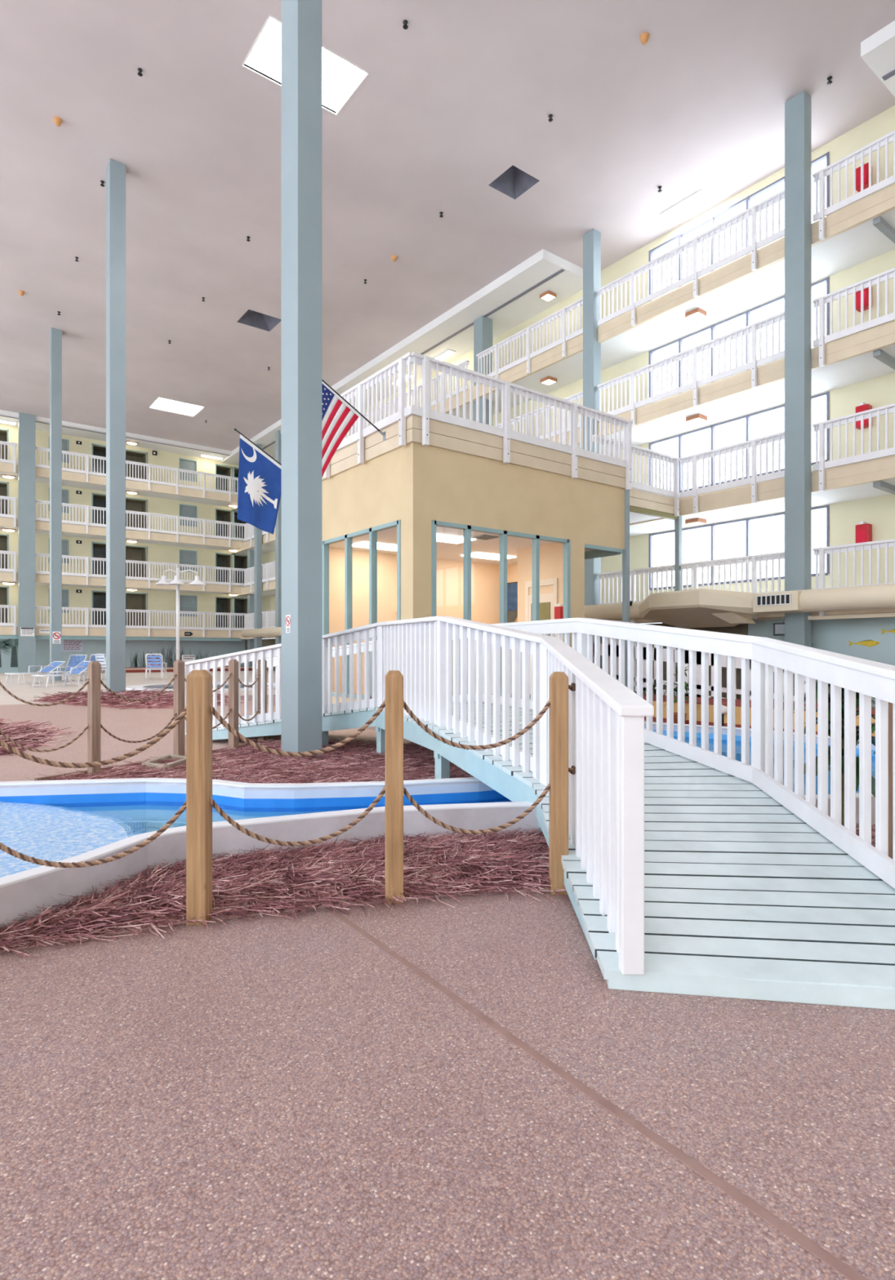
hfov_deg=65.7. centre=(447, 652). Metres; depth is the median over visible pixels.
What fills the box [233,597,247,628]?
door
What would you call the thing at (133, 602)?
door
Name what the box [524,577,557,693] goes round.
door
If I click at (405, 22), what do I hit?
sprinkler head
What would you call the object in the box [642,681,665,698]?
plant
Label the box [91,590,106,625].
door
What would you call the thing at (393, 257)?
cap
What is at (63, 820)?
basin
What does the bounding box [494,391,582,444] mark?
gallery railing
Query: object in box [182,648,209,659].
mural
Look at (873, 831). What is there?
straw
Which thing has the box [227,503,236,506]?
lamp
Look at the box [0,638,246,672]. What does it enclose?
wall
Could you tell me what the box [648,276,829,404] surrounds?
window
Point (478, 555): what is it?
ceiling light
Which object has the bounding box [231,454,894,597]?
gallery slab
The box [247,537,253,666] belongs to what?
steel column
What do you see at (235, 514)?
door
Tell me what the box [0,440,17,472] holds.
gallery railing
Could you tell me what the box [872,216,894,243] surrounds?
beam
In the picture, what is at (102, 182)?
sprinkler head
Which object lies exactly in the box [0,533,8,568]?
door
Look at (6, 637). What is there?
trim
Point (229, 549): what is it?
lamp
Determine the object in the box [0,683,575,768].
rope
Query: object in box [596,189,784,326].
gallery railing
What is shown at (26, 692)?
deck
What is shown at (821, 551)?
gallery railing
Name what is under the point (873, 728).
plant
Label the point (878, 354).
beam
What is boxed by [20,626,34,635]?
notice board
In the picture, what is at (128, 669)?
wall planter
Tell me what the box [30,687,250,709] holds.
straw
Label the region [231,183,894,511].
gallery slab
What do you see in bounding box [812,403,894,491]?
gallery railing
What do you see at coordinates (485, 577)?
wall
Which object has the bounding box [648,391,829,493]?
window
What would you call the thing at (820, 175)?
gallery railing
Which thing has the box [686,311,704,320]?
diffuser
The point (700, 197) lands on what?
skylight
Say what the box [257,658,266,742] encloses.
post
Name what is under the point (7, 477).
diffuser
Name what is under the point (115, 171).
steel column
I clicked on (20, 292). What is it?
cap
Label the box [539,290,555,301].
lamp
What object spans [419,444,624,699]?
wall
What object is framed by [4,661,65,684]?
sun lounger
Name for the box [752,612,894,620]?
trim
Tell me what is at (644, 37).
cap
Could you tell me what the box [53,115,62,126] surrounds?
cap
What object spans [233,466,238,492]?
door
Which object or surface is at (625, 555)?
post
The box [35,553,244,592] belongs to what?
gallery railing
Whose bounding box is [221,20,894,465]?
ceiling
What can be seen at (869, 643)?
mural
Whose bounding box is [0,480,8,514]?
door
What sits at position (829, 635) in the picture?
wall
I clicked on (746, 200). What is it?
window
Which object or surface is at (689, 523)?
diffuser
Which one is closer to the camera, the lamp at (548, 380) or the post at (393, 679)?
the post at (393, 679)
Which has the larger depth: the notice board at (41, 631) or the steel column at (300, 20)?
the notice board at (41, 631)
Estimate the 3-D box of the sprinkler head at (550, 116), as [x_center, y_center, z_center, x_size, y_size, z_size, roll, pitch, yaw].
[2.421,-12.545,16.276,0.110,0.110,0.105,0,0,-37]
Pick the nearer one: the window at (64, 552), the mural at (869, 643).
the mural at (869, 643)
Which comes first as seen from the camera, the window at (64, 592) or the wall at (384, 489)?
the wall at (384, 489)
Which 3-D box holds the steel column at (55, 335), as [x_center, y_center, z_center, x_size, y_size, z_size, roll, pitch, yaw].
[-15.347,-5.750,27.172,0.360,13.700,0.450,0,0,-37]
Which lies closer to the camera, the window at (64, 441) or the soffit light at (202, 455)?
the window at (64, 441)
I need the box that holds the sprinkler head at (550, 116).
[548,114,552,121]
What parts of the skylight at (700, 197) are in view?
frame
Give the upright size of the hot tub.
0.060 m
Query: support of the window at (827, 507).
in the wall at (879, 391)
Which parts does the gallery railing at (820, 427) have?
post, rail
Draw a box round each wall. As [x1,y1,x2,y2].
[0,423,247,627]
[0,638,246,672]
[244,622,747,694]
[262,105,894,626]
[321,442,419,703]
[328,542,563,694]
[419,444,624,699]
[675,666,830,703]
[747,617,894,706]
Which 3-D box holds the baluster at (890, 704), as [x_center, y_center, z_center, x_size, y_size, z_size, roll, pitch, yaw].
[2.547,0.700,4.007,0.093,1.200,0.093,0,0,0]
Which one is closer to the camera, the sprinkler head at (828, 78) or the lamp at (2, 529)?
the sprinkler head at (828, 78)
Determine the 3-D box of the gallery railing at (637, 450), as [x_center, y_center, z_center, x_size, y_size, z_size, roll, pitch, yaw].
[4.815,-4.378,17.414,3.390,1.545,0.159,0,0,-37]
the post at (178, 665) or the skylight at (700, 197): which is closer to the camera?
the post at (178, 665)
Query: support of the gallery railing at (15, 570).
attached to the gallery slab at (6, 576)
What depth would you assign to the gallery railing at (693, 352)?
17.98 m
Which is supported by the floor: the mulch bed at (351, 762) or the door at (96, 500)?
the mulch bed at (351, 762)
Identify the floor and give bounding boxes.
[0,692,894,1279]
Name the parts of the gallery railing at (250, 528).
post, rail, post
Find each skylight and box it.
[149,396,204,416]
[236,309,280,331]
[241,14,368,115]
[488,165,539,199]
[659,189,714,221]
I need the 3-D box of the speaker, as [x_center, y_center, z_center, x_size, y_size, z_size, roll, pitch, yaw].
[-17.864,-12.175,42.322,0.250,0.250,0.160,0,0,-37]
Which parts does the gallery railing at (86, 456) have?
post, rail, post, post, post, post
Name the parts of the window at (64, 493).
pane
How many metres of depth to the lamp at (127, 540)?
40.75 m
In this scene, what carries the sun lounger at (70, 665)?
on the deck
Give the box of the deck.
[0,670,275,705]
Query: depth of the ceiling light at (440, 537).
14.63 m
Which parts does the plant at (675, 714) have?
pot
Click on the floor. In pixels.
(283, 1098)
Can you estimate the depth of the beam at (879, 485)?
14.98 m
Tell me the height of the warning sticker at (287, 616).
0.218 m
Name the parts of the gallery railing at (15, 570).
rail, post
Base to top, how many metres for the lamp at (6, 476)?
0.157 m
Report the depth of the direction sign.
41.91 m
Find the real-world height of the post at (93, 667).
1.210 m
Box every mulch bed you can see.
[0,825,568,959]
[25,737,473,807]
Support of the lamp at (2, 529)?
attached to the gallery slab at (42, 526)
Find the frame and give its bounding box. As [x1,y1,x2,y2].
[141,754,186,771]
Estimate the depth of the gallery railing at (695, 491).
17.23 m
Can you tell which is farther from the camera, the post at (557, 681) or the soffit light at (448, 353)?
the soffit light at (448, 353)
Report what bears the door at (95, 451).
in the wall at (157, 600)
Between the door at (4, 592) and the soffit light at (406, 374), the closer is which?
the soffit light at (406, 374)
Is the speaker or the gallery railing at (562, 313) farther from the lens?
the speaker
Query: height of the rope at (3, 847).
0.366 m
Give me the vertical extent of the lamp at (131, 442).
0.157 m
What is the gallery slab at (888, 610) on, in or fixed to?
attached to the wall at (879, 391)
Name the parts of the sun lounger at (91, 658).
frame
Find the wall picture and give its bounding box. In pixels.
[506,581,517,622]
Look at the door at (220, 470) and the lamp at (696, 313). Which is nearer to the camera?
the lamp at (696, 313)
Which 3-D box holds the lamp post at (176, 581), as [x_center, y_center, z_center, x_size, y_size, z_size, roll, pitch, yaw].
[-7.302,-0.600,18.931,1.336,3.400,0.546,0,0,-5]
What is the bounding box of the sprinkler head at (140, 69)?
[137,67,142,76]
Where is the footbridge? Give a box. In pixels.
[184,616,894,1009]
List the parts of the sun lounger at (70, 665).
frame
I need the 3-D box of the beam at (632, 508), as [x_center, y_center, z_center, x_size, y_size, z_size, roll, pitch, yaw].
[4.804,-3.600,17.518,3.580,0.120,0.120,0,0,-37]
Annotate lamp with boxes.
[1,474,15,478]
[1,528,15,531]
[1,581,15,584]
[125,440,137,444]
[125,490,137,494]
[125,539,137,542]
[125,587,137,591]
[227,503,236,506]
[227,548,236,551]
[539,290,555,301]
[540,375,556,385]
[684,307,706,321]
[684,517,706,525]
[685,413,706,424]
[721,705,727,726]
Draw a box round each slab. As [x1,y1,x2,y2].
[0,409,231,460]
[0,462,237,506]
[0,516,245,551]
[0,571,245,594]
[0,625,242,637]
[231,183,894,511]
[231,320,894,555]
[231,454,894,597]
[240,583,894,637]
[240,608,894,639]
[321,414,674,524]
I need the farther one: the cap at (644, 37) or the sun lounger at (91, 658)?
the sun lounger at (91, 658)
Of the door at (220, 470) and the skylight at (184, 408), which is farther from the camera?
the door at (220, 470)
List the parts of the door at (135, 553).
frame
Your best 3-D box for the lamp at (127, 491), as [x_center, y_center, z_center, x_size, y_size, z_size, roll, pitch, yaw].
[-18.596,-9.410,40.864,0.620,0.157,0.300,0,0,-37]
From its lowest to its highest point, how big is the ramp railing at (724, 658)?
1.668 m
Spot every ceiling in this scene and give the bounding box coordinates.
[0,0,894,450]
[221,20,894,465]
[328,526,555,564]
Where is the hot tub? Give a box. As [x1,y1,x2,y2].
[125,681,275,691]
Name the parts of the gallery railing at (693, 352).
post, rail, post, post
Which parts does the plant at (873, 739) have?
stem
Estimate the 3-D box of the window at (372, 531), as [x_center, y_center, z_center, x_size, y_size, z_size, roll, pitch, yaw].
[-1.709,-0.730,13.564,0.120,3.260,3.005,0,0,-37]
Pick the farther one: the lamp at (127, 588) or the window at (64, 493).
the lamp at (127, 588)
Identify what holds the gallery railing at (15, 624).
attached to the gallery slab at (4, 630)
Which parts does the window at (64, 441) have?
pane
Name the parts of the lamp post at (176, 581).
lamp shade, lamp shade, arm, lamp shade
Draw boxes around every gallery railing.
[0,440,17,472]
[0,495,17,526]
[0,550,17,581]
[0,604,17,635]
[35,446,238,501]
[35,499,244,546]
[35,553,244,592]
[35,605,245,637]
[243,523,275,546]
[243,560,275,592]
[243,610,275,638]
[324,351,413,479]
[346,360,469,437]
[409,351,632,490]
[475,297,582,378]
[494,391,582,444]
[591,434,679,516]
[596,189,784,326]
[596,311,784,426]
[596,551,784,622]
[680,431,784,514]
[812,129,894,239]
[812,267,894,367]
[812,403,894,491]
[812,538,894,615]
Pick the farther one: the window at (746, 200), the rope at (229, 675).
the window at (746, 200)
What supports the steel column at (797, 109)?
on the floor
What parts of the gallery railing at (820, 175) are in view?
post, rail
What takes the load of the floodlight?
attached to the steel column at (797, 109)
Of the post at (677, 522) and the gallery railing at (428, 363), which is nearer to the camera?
the gallery railing at (428, 363)
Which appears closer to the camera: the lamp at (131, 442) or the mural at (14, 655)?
the mural at (14, 655)
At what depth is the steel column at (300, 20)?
8.32 m
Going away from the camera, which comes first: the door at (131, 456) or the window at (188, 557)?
the door at (131, 456)
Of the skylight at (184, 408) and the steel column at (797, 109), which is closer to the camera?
the steel column at (797, 109)
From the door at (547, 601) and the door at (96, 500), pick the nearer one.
the door at (547, 601)
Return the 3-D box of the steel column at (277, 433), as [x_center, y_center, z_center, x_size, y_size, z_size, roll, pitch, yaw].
[-9.341,-5.750,38.593,0.330,13.700,0.400,0,0,-37]
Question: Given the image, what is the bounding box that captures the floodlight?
[773,617,813,644]
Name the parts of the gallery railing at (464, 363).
rail, post, rail, post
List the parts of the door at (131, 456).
frame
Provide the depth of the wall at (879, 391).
17.00 m
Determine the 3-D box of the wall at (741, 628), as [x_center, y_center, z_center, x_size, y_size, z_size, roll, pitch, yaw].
[-2.908,0.230,31.611,0.550,2.140,35.300,0,0,-37]
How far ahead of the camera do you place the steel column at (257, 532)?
40.90 m
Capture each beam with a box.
[629,505,676,519]
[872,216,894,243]
[872,349,894,369]
[872,480,894,494]
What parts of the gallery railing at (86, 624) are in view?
post, rail, post, post, post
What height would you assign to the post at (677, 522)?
4.950 m
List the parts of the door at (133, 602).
frame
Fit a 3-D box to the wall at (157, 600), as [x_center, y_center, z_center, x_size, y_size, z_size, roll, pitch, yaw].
[-25.404,-6.750,36.833,32.000,11.700,0.200,0,0,-37]
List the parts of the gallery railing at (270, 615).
post, rail, rail, post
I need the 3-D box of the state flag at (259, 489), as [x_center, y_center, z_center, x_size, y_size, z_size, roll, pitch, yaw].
[-3.889,-3.668,15.126,1.486,2.216,0.273,0,0,-37]
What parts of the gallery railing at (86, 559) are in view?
post, rail, post, post, post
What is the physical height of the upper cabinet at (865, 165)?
0.560 m
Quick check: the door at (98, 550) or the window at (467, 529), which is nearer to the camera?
the window at (467, 529)
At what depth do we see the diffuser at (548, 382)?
23.51 m
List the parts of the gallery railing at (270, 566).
post, rail, rail, post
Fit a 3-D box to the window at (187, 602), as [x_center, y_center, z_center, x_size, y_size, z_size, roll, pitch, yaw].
[-16.321,-2.925,43.623,1.080,1.330,0.110,0,0,-37]
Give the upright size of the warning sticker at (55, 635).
0.469 m
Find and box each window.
[48,436,68,462]
[48,487,68,513]
[48,537,68,563]
[48,588,68,613]
[179,457,196,481]
[179,503,196,527]
[179,549,196,572]
[179,595,196,617]
[321,520,400,699]
[431,520,570,697]
[648,151,829,301]
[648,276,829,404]
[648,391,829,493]
[648,505,829,590]
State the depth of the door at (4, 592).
38.53 m
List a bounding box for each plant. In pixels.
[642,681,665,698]
[662,666,688,724]
[792,680,875,826]
[855,725,875,792]
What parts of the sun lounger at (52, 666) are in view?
leg, leg, frame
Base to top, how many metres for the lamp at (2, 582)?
0.157 m
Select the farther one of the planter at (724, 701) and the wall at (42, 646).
the wall at (42, 646)
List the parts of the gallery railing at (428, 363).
post, post, rail, post, post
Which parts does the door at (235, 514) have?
frame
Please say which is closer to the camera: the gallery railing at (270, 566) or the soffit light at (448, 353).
the soffit light at (448, 353)
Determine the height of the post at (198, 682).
1.215 m
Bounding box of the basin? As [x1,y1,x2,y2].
[0,721,875,933]
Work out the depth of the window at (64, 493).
39.50 m
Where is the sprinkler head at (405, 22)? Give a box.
[402,19,408,29]
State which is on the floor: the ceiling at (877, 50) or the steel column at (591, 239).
the steel column at (591, 239)
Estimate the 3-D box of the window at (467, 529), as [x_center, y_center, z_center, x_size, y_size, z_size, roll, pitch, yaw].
[1.105,-0.720,13.372,3.535,3.240,0.120,0,0,-37]
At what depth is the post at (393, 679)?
3.59 m
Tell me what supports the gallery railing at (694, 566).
attached to the gallery slab at (888, 610)
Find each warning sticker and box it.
[52,631,60,644]
[285,614,290,632]
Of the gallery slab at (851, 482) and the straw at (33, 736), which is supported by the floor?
the straw at (33, 736)
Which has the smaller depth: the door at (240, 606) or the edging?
the edging
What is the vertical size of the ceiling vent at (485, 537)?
0.028 m
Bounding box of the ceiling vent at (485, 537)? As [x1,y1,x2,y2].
[471,534,498,540]
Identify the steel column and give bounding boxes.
[17,412,35,672]
[49,327,62,680]
[106,159,125,692]
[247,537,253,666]
[253,443,262,648]
[275,430,280,644]
[280,0,321,758]
[473,315,492,424]
[582,228,600,668]
[784,90,811,647]
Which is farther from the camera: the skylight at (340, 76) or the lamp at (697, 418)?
the lamp at (697, 418)
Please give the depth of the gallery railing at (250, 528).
42.35 m
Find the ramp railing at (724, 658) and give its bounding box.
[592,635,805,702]
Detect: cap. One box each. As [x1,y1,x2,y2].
[17,289,24,296]
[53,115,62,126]
[391,254,396,262]
[639,31,648,44]
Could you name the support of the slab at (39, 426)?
attached to the ceiling at (459, 97)
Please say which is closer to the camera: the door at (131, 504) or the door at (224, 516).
the door at (131, 504)
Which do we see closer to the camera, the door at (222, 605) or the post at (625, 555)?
the post at (625, 555)
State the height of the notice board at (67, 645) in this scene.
0.650 m
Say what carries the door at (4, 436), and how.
in the wall at (157, 600)
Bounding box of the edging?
[34,739,257,780]
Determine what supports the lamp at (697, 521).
attached to the gallery slab at (851, 482)
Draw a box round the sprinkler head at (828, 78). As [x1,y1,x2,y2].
[826,75,831,84]
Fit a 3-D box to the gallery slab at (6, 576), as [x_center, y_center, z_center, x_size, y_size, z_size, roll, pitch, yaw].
[-24.890,-4.000,36.031,31.850,0.500,1.700,0,0,-37]
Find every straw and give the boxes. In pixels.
[0,718,71,755]
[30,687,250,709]
[855,822,875,847]
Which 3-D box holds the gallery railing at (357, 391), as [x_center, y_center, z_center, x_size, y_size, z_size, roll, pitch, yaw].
[-2.228,-4.378,14.033,0.159,1.545,5.340,0,0,-37]
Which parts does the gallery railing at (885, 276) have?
post, rail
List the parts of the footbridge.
post, post, post, support post, support post, post, handrail, post, support post, post, post, handrail, post, post, post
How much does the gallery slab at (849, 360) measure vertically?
0.480 m
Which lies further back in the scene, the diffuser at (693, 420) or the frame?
the diffuser at (693, 420)
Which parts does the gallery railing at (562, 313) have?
post, post, post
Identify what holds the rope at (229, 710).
attached to the post
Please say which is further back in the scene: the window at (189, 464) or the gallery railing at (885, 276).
the window at (189, 464)
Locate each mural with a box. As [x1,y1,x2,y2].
[0,639,17,666]
[0,640,12,666]
[130,650,151,666]
[157,644,183,666]
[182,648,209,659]
[848,640,879,647]
[880,628,894,634]
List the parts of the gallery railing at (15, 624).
rail, post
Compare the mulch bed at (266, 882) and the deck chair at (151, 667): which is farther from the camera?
the deck chair at (151, 667)
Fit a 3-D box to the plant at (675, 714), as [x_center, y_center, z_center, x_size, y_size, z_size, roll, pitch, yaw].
[4.132,0.770,12.371,0.575,1.060,0.674,0,0,-37]
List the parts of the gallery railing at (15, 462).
rail, rail, post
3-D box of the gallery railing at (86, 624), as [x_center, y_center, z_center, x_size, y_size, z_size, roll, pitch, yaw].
[-17.417,-1.708,40.573,11.550,1.545,0.148,0,0,-37]
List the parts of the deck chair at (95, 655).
frame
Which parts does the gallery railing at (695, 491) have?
post, rail, post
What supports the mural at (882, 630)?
attached to the wall at (829, 635)
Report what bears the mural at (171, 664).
attached to the wall at (42, 646)
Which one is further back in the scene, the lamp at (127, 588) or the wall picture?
the lamp at (127, 588)
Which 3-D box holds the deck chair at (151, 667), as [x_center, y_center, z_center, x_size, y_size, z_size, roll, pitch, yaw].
[-11.818,0.576,28.162,0.688,1.055,0.723,0,0,-9]
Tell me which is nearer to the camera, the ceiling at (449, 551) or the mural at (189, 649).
the ceiling at (449, 551)
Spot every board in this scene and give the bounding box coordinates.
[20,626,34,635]
[39,629,49,633]
[62,640,82,651]
[182,654,195,662]
[808,613,894,620]
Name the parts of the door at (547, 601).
glass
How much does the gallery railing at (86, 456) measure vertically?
1.545 m
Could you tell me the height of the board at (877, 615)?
0.080 m
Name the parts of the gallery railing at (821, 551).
post, rail, rail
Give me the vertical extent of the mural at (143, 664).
1.096 m
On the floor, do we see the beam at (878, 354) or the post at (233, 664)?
the post at (233, 664)
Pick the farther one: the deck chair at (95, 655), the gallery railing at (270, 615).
the gallery railing at (270, 615)
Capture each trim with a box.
[0,69,894,455]
[0,635,243,640]
[584,543,623,559]
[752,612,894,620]
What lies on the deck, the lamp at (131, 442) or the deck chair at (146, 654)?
the deck chair at (146, 654)
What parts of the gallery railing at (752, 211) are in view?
post, post, post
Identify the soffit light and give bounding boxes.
[0,419,16,425]
[200,453,222,459]
[391,373,413,385]
[433,349,455,360]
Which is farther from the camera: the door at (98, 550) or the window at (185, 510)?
the window at (185, 510)
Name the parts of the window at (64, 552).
pane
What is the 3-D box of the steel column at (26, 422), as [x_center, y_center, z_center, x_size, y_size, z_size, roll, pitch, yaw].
[-22.268,-5.750,36.726,0.750,13.700,0.340,0,0,-37]
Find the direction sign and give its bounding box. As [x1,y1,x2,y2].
[184,631,192,635]
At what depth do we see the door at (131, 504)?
42.61 m
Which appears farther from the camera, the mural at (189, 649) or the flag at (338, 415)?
the mural at (189, 649)
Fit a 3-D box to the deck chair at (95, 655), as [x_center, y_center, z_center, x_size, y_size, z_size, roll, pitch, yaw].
[-13.711,0.576,27.995,0.688,1.055,0.723,0,0,33]
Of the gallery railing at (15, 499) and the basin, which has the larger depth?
the gallery railing at (15, 499)
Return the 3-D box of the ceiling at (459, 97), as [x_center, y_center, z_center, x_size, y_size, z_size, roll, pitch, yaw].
[-7.688,-12.660,13.497,32.050,0.120,58.800,0,0,-37]
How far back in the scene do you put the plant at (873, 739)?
4.80 m
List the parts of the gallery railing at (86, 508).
post, rail, post, post, post, post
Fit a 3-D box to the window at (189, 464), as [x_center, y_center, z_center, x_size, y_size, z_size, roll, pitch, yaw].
[-16.321,-11.465,43.623,1.080,1.330,0.110,0,0,-37]
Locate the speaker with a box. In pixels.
[151,450,156,455]
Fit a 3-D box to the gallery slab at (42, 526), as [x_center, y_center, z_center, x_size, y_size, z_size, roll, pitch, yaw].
[-24.890,-6.850,36.031,31.850,0.500,1.700,0,0,-37]
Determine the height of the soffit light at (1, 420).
0.090 m
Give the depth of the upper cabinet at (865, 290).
16.32 m
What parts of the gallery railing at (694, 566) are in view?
post, rail, post, post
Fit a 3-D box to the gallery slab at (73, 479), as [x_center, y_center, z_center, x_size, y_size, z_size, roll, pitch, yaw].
[-24.890,-9.710,36.031,31.850,0.500,1.700,0,0,-37]
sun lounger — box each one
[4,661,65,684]
[31,661,89,687]
[46,654,87,681]
[69,653,106,680]
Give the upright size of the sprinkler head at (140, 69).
0.110 m
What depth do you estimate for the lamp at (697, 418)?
18.93 m
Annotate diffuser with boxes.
[2,475,14,478]
[541,293,554,301]
[542,379,555,385]
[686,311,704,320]
[687,417,705,423]
[688,522,704,525]
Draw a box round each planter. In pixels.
[100,666,252,672]
[642,694,875,737]
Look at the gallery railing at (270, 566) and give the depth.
40.79 m
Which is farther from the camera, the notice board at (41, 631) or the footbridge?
the notice board at (41, 631)
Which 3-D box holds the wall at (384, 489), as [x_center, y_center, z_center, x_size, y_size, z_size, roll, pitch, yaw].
[-2.124,-1.200,14.169,0.150,5.000,5.250,0,0,-37]
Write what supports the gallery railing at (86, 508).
attached to the gallery slab at (42, 526)
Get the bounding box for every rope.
[0,671,260,706]
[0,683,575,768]
[0,704,260,751]
[0,765,575,867]
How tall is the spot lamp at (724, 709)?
0.426 m
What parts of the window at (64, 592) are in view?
pane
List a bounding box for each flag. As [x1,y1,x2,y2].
[234,428,280,534]
[321,378,385,477]
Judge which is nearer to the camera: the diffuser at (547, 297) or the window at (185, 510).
the diffuser at (547, 297)
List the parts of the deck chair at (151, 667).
frame, seat frame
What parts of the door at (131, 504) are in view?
frame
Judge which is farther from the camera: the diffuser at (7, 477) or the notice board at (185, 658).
the notice board at (185, 658)
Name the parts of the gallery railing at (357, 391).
post, post, rail, rail, post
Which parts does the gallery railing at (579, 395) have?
post, rail, post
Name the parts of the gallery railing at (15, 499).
rail, rail, post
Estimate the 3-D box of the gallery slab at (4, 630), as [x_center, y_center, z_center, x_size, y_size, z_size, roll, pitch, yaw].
[-24.890,-1.170,36.031,31.850,0.500,1.700,0,0,-37]
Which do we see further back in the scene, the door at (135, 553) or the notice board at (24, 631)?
the door at (135, 553)
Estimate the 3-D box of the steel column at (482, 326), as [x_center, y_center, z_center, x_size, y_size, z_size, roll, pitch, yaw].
[1.322,-5.650,25.657,0.500,13.900,0.500,0,0,-37]
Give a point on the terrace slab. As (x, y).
(442, 435)
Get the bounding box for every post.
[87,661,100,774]
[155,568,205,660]
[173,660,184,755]
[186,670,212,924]
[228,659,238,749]
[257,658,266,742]
[384,670,403,903]
[548,671,568,894]
[622,488,629,687]
[674,515,681,666]
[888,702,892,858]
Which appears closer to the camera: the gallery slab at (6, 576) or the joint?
the joint
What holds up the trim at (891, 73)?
attached to the ceiling at (877, 50)
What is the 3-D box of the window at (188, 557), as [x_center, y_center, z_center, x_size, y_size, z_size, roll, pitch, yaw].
[-16.321,-5.755,43.623,1.080,1.330,0.110,0,0,-37]
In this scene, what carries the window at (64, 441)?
in the wall at (157, 600)
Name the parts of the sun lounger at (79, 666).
leg, leg, frame, armrest, leg, armrest, leg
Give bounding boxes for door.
[0,428,8,462]
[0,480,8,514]
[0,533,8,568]
[0,586,8,622]
[91,443,106,476]
[91,493,106,524]
[91,542,106,574]
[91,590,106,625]
[125,448,147,482]
[125,497,147,528]
[125,544,147,577]
[125,591,147,626]
[215,463,232,494]
[215,508,232,537]
[215,552,232,582]
[215,596,232,627]
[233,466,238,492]
[233,510,247,541]
[233,554,247,586]
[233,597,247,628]
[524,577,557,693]
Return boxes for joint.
[324,906,868,1279]
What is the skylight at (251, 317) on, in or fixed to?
attached to the ceiling at (459, 97)
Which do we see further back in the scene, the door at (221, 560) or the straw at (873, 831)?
the door at (221, 560)
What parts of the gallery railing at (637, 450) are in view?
post, rail, rail, post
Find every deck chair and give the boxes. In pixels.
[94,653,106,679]
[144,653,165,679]
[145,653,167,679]
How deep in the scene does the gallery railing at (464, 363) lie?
27.23 m
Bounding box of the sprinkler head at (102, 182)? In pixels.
[100,180,104,186]
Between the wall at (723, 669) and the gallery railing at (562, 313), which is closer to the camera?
the wall at (723, 669)
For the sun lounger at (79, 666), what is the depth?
22.94 m

